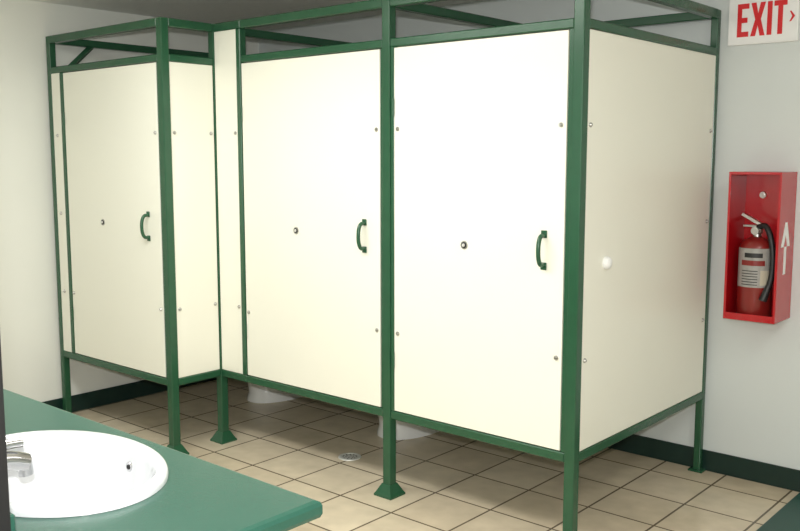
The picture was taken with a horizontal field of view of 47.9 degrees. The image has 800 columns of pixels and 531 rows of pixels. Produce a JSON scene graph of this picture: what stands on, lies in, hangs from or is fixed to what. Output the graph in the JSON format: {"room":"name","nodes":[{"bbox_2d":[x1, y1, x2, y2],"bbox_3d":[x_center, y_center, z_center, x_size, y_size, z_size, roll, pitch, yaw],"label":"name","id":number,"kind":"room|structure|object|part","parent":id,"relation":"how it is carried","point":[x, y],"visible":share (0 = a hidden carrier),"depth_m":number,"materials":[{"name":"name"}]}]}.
{"room":"public restroom","nodes":[
{"label":"public restroom","id":0,"kind":"room"},
{"bbox_2d":[0,0,258,401],"bbox_3d":[-3.074,-0.148,3.933,0.120,2.340,6.320,6,9,40],"label":"wall","id":1,"kind":"structure","parent":0,"point":[29,317],"depth_m":5.02,"materials":[{"name":"paint"}]},
{"bbox_2d":[42,377,216,411],"bbox_3d":[-2.108,0.840,5.082,0.010,0.100,3.488,6,9,40],"label":"baseboard","id":2,"kind":"structure","parent":1,"relation":"attached to","point":[96,398],"depth_m":5.49,"materials":[{"name":"green plastic"}]},
{"bbox_2d":[30,0,481,30],"bbox_3d":[-0.671,-1.108,1.726,6.470,0.100,6.560,6,9,40],"label":"ceiling","id":3,"kind":"structure","parent":0,"point":[205,11],"depth_m":5.11,"materials":[{"name":"paint"}]},
{"bbox_2d":[72,378,798,530],"bbox_3d":[-0.671,1.314,2.022,6.470,0.100,6.560,6,9,40],"label":"floor","id":4,"kind":"structure","parent":0,"point":[449,482],"depth_m":4.21,"materials":[{"name":"tile"}]},
{"bbox_2d":[0,339,10,530],"bbox_3d":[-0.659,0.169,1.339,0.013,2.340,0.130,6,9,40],"label":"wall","id":5,"kind":"structure","parent":4,"relation":"on","point":[5,523],"depth_m":1.40,"materials":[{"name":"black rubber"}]},
{"bbox_2d":[10,512,15,530],"bbox_3d":[-1.391,0.363,2.099,2.030,0.090,0.020,6,9,40],"label":"backsplash","id":6,"kind":"structure","parent":5,"relation":"attached to","point":[12,517],"depth_m":1.44,"materials":[{"name":"green laminate"}]},
{"bbox_2d":[3,389,322,530],"bbox_3d":[-1.157,0.763,2.292,2.196,0.930,0.541,6,9,40],"label":"countertop","id":7,"kind":"structure","parent":4,"relation":"on","point":[197,494],"depth_m":1.73,"materials":[{"name":"green laminate"}]},
{"bbox_2d":[6,437,33,476],"bbox_3d":[-0.797,0.390,1.743,0.150,0.089,0.177,6,9,40],"label":"faucet","id":8,"kind":"object","parent":7,"relation":"on","point":[21,462],"visible":0.8,"depth_m":1.78,"materials":[{"name":"silver metal"}]},
{"bbox_3d":[-0.803,0.362,1.732,0.048,0.030,0.155,6,9,40],"label":"lever","id":9,"kind":"part","parent":8,"relation":"part of","materials":[{"name":"silver metal"}]},
{"bbox_3d":[-0.797,0.399,1.744,0.150,0.072,0.177,6,9,40],"label":"spout","id":10,"kind":"part","parent":8,"relation":"part of","materials":[{"name":"silver metal"}]},
{"bbox_2d":[6,430,168,517],"bbox_3d":[-0.727,0.501,1.898,0.564,0.174,0.414,6,9,40],"label":"sink","id":11,"kind":"object","parent":7,"relation":"in","point":[76,473],"visible":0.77,"depth_m":2.06,"materials":[{"name":"white ceramic"}]},
{"bbox_2d":[46,17,350,454],"bbox_3d":[-0.978,-0.213,5.234,1.294,2.152,1.587,6,9,40],"label":"stall","id":12,"kind":"object","parent":4,"relation":"on","point":[144,149],"visible":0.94,"depth_m":4.58,"materials":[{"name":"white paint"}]},
{"bbox_3d":[-1.885,-0.283,5.037,0.087,1.554,0.020,6,9,40],"label":"wall filler panel","id":13,"kind":"part","parent":12,"relation":"part of","materials":[{"name":"beige laminate"}]},
{"bbox_3d":[-1.533,-1.202,4.626,1.010,0.040,0.040,6,9,40],"label":"rail","id":14,"kind":"part","parent":12,"relation":"part of","materials":[{"name":"green metal"}]},
{"bbox_3d":[-1.533,-1.037,4.646,1.010,0.035,0.038,6,9,40],"label":"header rail","id":15,"kind":"part","parent":12,"relation":"part of","materials":[{"name":"green metal"}]},
{"bbox_3d":[-1.496,-0.242,4.703,0.864,1.548,0.020,6,9,40],"label":"door","id":16,"kind":"part","parent":12,"relation":"part of","materials":[{"name":"beige laminate"}]},
{"bbox_3d":[-1.533,0.543,4.840,1.010,0.037,0.038,6,9,40],"label":"rail","id":17,"kind":"part","parent":12,"relation":"part of","materials":[{"name":"green metal"}]},
{"bbox_3d":[-1.426,-1.315,5.545,0.038,0.040,1.502,6,9,40],"label":"wall rail","id":18,"kind":"part","parent":12,"relation":"part of","materials":[{"name":"green metal"}]},
{"bbox_3d":[-1.267,-0.193,4.464,0.026,0.148,0.049,6,9,40],"label":"handle","id":19,"kind":"part","parent":12,"relation":"part of","materials":[{"name":"green paint"}]},
{"bbox_3d":[-1.135,-0.112,4.413,0.100,2.152,0.100,6,9,40],"label":"post","id":20,"kind":"part","parent":12,"relation":"part of","materials":[{"name":"green metal"}]},
{"bbox_3d":[-1.035,-1.175,4.399,0.040,0.040,0.262,6,9,40],"label":"cheek rail","id":21,"kind":"part","parent":12,"relation":"part of","materials":[{"name":"green metal"}]},
{"bbox_3d":[-1.035,-1.009,4.420,0.038,0.035,0.262,6,9,40],"label":"cheek header rail","id":22,"kind":"part","parent":12,"relation":"part of","materials":[{"name":"green metal"}]},
{"bbox_3d":[-1.031,-0.219,4.513,0.018,1.554,0.258,6,9,40],"label":"cheek panel","id":23,"kind":"part","parent":12,"relation":"part of","materials":[{"name":"beige laminate"}]},
{"bbox_3d":[-1.035,0.571,4.613,0.038,0.037,0.262,6,9,40],"label":"cheek rail","id":24,"kind":"part","parent":12,"relation":"part of","materials":[{"name":"green metal"}]},
{"bbox_3d":[-0.935,-0.140,4.642,0.100,2.152,0.100,6,9,40],"label":"post corner","id":25,"kind":"part","parent":12,"relation":"part of","materials":[{"name":"green paint"}]},
{"bbox_3d":[-0.842,-1.179,4.434,0.204,0.040,0.040,6,9,40],"label":"filler rail","id":26,"kind":"part","parent":12,"relation":"part of","materials":[{"name":"green metal"}]},
{"bbox_3d":[-0.858,-0.306,4.547,0.170,1.718,0.020,6,9,40],"label":"filler panel","id":27,"kind":"part","parent":12,"relation":"part of","materials":[{"name":"beige laminate"}]},
{"bbox_3d":[-0.842,0.567,4.648,0.204,0.037,0.038,6,9,40],"label":"filler rail","id":28,"kind":"part","parent":12,"relation":"part of","materials":[{"name":"green metal"}]},
{"bbox_3d":[-0.531,-1.246,4.979,0.040,0.040,1.196,6,9,40],"label":"divider rail","id":29,"kind":"part","parent":12,"relation":"part of","materials":[{"name":"green metal"}]},
{"bbox_2d":[247,383,302,402],"bbox_3d":[-0.730,0.432,5.676,0.480,0.765,0.727,6,9,40],"label":"toilet","id":30,"kind":"object","parent":4,"relation":"on","point":[256,394],"visible":0.04,"depth_m":5.50,"materials":[{"name":"white ceramic"}]},
{"bbox_2d":[338,453,360,460],"bbox_3d":[-0.252,0.957,4.511,0.116,0.005,0.116,6,9,40],"label":"floor drain","id":31,"kind":"object","parent":4,"relation":"on","point":[345,456],"visible":1,"depth_m":4.51,"materials":[{"name":"metal"}]},
{"bbox_2d":[235,0,521,500],"bbox_3d":[-0.087,-0.144,4.671,1.202,2.152,1.282,6,9,40],"label":"stall","id":32,"kind":"object","parent":4,"relation":"on","point":[314,123],"visible":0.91,"depth_m":4.12,"materials":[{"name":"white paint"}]},
{"bbox_3d":[-0.414,-1.134,4.067,0.928,0.040,0.040,6,9,40],"label":"rail","id":33,"kind":"part","parent":32,"relation":"part of","materials":[{"name":"green metal"}]},
{"bbox_3d":[-0.423,-0.179,4.184,0.906,1.548,0.020,6,9,40],"label":"door","id":34,"kind":"part","parent":32,"relation":"part of","materials":[{"name":"beige laminate"}]},
{"bbox_3d":[-0.414,-0.969,4.088,0.928,0.035,0.038,6,9,40],"label":"header rail","id":35,"kind":"part","parent":32,"relation":"part of","materials":[{"name":"green metal"}]},
{"bbox_3d":[-0.414,0.612,4.281,0.928,0.037,0.038,6,9,40],"label":"rail","id":36,"kind":"part","parent":32,"relation":"part of","materials":[{"name":"green metal"}]},
{"bbox_3d":[-0.171,-0.127,3.925,0.026,0.148,0.049,6,9,40],"label":"handle","id":37,"kind":"part","parent":32,"relation":"part of","materials":[{"name":"green paint"}]},
{"bbox_3d":[-0.046,-0.047,3.881,0.100,2.152,0.100,6,9,40],"label":"post","id":38,"kind":"part","parent":32,"relation":"part of","materials":[{"name":"green metal"}]},
{"bbox_3d":[0.358,-1.152,4.218,0.040,0.040,1.196,6,9,40],"label":"divider rail","id":39,"kind":"part","parent":32,"relation":"part of","materials":[{"name":"green metal"}]},
{"bbox_2d":[377,416,438,439],"bbox_3d":[0.095,0.518,4.969,0.480,0.765,0.727,6,9,40],"label":"toilet","id":40,"kind":"object","parent":4,"relation":"on","point":[404,430],"visible":0.02,"depth_m":4.81,"materials":[{"name":"white ceramic"}]},
{"bbox_2d":[390,0,720,530],"bbox_3d":[0.703,-0.061,3.995,0.940,2.152,1.284,6,9,40],"label":"stall","id":41,"kind":"object","parent":4,"relation":"on","point":[552,182],"visible":1,"depth_m":3.55,"materials":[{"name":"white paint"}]},
{"bbox_3d":[0.299,-1.059,3.457,0.869,0.040,0.040,6,9,40],"label":"rail","id":42,"kind":"part","parent":41,"relation":"part of","materials":[{"name":"green metal"}]},
{"bbox_3d":[0.299,0.686,3.670,0.869,0.037,0.038,6,9,40],"label":"rail","id":43,"kind":"part","parent":41,"relation":"part of","materials":[{"name":"green metal"}]},
{"bbox_3d":[0.299,-0.894,3.477,0.869,0.035,0.038,6,9,40],"label":"header rail","id":44,"kind":"part","parent":41,"relation":"part of","materials":[{"name":"green metal"}]},
{"bbox_3d":[0.294,-0.104,3.570,0.825,1.548,0.020,6,9,40],"label":"door","id":45,"kind":"part","parent":41,"relation":"part of","materials":[{"name":"beige laminate"}]},
{"bbox_3d":[0.520,-0.055,3.333,0.026,0.148,0.049,6,9,40],"label":"handle","id":46,"kind":"part","parent":41,"relation":"part of","materials":[{"name":"green paint"}]},
{"bbox_3d":[0.644,0.025,3.289,0.100,2.152,0.100,6,9,40],"label":"post","id":47,"kind":"part","parent":41,"relation":"part of","materials":[{"name":"green metal"}]},
{"bbox_3d":[0.791,-0.010,3.417,0.024,0.051,0.051,6,9,40],"label":"bumper knob","id":48,"kind":"part","parent":41,"relation":"part of","materials":[{"name":"white plastic"}]},
{"bbox_3d":[1.037,0.667,3.827,0.038,0.037,1.162,6,9,40],"label":"rail","id":49,"kind":"part","parent":41,"relation":"part of","materials":[{"name":"green metal"}]},
{"bbox_3d":[1.042,-0.123,3.728,0.018,1.554,1.156,6,9,40],"label":"panel","id":50,"kind":"part","parent":41,"relation":"part of","materials":[{"name":"beige laminate"}]},
{"bbox_3d":[1.037,-0.913,3.634,0.038,0.035,1.162,6,9,40],"label":"header rail","id":51,"kind":"part","parent":41,"relation":"part of","materials":[{"name":"green metal"}]},
{"bbox_3d":[1.079,-1.169,4.355,0.869,0.040,0.040,6,9,40],"label":"rail","id":52,"kind":"part","parent":41,"relation":"part of","materials":[{"name":"green metal"}]},
{"bbox_3d":[1.037,-1.079,3.614,0.040,0.040,1.162,6,9,40],"label":"rail","id":53,"kind":"part","parent":41,"relation":"part of","materials":[{"name":"green metal"}]},
{"bbox_3d":[1.428,-0.085,4.191,0.034,2.152,0.034,6,9,40],"label":"post","id":54,"kind":"part","parent":41,"relation":"part of","materials":[{"name":"green metal"}]},
{"bbox_2d":[259,0,799,469],"bbox_3d":[1.433,-0.192,4.293,6.470,2.340,0.120,6,9,40],"label":"wall","id":55,"kind":"structure","parent":0,"point":[752,409],"depth_m":4.13,"materials":[{"name":"paint"}]},
{"bbox_2d":[607,434,799,491],"bbox_3d":[1.391,0.925,4.380,6.230,0.100,0.010,6,9,40],"label":"baseboard","id":56,"kind":"structure","parent":55,"relation":"attached to","point":[734,466],"depth_m":4.27,"materials":[{"name":"green plastic"}]},
{"bbox_2d":[723,171,797,323],"bbox_3d":[1.584,-0.088,3.959,0.224,0.647,0.204,6,9,40],"label":"fire extinguisher cabinet","id":57,"kind":"object","parent":55,"relation":"attached to","point":[769,197],"visible":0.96,"depth_m":3.97,"materials":[{"name":"red metal"}]},
{"bbox_2d":[736,213,775,316],"bbox_3d":[1.573,0.001,3.951,0.171,0.460,0.153,6,9,40],"label":"fire extinguisher","id":58,"kind":"object","parent":57,"relation":"in","point":[756,258],"depth_m":3.91,"materials":[{"name":"red metal"}]},
{"bbox_2d":[728,0,799,45],"bbox_3d":[1.593,-1.081,3.945,0.302,0.212,0.031,6,9,40],"label":"exit sign","id":59,"kind":"object","parent":55,"relation":"attached to","point":[751,22],"visible":1,"depth_m":3.94,"materials":[{"name":"white plastic"}]},
{"bbox_2d":[756,492,799,530],"bbox_3d":[1.291,1.101,3.276,0.220,0.020,1.808,6,9,40],"label":"trim","id":60,"kind":"structure","parent":55,"relation":"attached to","point":[787,518],"depth_m":3.69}
]}

